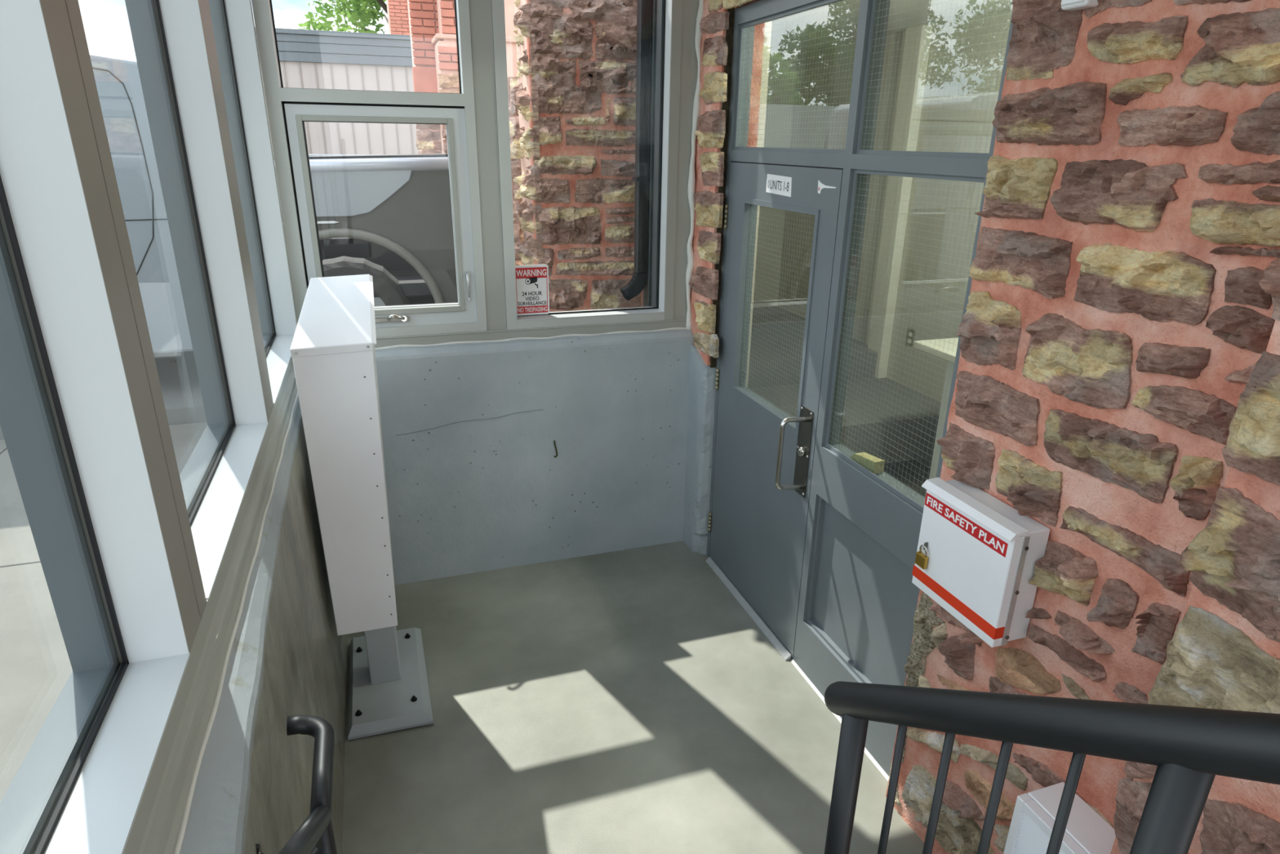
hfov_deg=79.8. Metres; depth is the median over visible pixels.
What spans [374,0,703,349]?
trim
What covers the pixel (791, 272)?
wall
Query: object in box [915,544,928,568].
padlock
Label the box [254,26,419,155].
building
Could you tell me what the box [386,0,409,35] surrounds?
brick chimney
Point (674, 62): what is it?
window
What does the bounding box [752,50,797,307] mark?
wall
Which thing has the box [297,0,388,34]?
tree
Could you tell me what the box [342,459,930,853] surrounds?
floor
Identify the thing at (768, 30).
wall
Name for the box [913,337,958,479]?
base cabinet
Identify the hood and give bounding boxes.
[921,477,1028,542]
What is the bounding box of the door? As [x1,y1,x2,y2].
[705,0,1013,781]
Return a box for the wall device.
[1061,0,1097,11]
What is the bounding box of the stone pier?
[510,0,643,311]
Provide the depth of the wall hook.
3.96 m
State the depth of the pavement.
4.20 m
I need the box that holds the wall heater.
[1003,782,1115,853]
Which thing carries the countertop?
on the base cabinet at (951, 346)
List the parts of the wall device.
plate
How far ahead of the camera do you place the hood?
1.98 m
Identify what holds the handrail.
attached to the wall at (287, 657)
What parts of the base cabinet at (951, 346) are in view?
panel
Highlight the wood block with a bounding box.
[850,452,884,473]
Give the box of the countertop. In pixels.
[913,337,958,363]
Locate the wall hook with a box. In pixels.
[553,440,558,457]
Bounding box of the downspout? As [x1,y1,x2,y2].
[619,0,652,300]
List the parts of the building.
siding panel, siding panel, siding panel, siding panel, siding panel, siding panel, siding panel, siding panel, siding panel, siding panel, siding panel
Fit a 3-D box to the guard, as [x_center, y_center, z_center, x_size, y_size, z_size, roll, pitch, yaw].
[0.615,0.697,0.679,0.100,2.159,1.619,-6,22,-18]
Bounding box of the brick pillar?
[407,0,441,154]
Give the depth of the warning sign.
3.81 m
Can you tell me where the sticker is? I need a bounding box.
[765,173,791,196]
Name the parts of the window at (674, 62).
infill panel, rail, clad panel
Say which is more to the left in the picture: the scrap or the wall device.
the scrap
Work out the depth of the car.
4.46 m
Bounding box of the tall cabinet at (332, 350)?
[289,274,433,739]
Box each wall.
[179,395,348,853]
[375,328,716,585]
[431,0,524,265]
[688,0,1279,853]
[745,21,772,387]
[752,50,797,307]
[777,9,1012,467]
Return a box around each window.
[0,0,297,853]
[251,0,487,337]
[468,0,699,330]
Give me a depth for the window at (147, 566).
1.19 m
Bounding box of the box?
[911,477,1049,647]
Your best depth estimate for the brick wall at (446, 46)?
7.21 m
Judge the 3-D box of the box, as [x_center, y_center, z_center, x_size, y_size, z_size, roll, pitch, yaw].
[0.905,0.353,2.074,0.127,0.333,0.340,-6,22,-18]
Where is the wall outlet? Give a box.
[906,327,915,346]
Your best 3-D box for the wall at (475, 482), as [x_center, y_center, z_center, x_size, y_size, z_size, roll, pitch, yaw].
[-0.566,0.204,3.981,2.100,1.338,0.439,-6,22,-18]
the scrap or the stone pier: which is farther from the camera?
the stone pier
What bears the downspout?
attached to the stone pier
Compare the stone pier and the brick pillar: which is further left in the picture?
the brick pillar
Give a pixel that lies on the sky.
(912, 13)
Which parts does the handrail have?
rail, support post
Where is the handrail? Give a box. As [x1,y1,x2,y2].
[255,714,337,853]
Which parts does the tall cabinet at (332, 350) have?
lid, post, plate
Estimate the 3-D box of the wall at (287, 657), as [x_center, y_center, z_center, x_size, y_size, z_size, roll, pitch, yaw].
[-0.584,1.349,0.950,0.264,1.312,6.350,-6,22,-18]
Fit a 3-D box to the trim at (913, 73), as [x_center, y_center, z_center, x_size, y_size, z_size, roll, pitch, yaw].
[1.818,-1.316,5.636,0.080,2.900,0.280,-6,22,-18]
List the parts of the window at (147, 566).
sill rail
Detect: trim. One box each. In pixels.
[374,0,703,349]
[865,25,932,377]
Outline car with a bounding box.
[89,53,457,353]
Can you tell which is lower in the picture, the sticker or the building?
the sticker
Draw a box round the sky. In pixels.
[769,0,1013,52]
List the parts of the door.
pull handle, push plate, sidelight panel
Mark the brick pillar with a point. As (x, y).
(422, 14)
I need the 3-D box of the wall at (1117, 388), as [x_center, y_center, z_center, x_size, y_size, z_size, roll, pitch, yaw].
[0.891,-0.221,2.162,0.419,3.250,4.015,-6,22,-18]
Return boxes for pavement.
[0,306,941,801]
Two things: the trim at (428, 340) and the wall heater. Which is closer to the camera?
the wall heater
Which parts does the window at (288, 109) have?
sash, casement frame, rail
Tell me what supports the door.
in the wall at (1117, 388)
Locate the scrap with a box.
[817,179,835,193]
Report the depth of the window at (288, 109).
3.33 m
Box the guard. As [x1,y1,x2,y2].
[823,680,1279,853]
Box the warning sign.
[515,264,549,315]
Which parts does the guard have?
post, rail, post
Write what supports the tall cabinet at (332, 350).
on the floor
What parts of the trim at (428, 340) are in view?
sub sill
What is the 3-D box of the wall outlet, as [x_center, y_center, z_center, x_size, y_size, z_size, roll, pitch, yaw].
[1.955,-0.650,5.531,0.013,0.130,0.080,-6,22,-18]

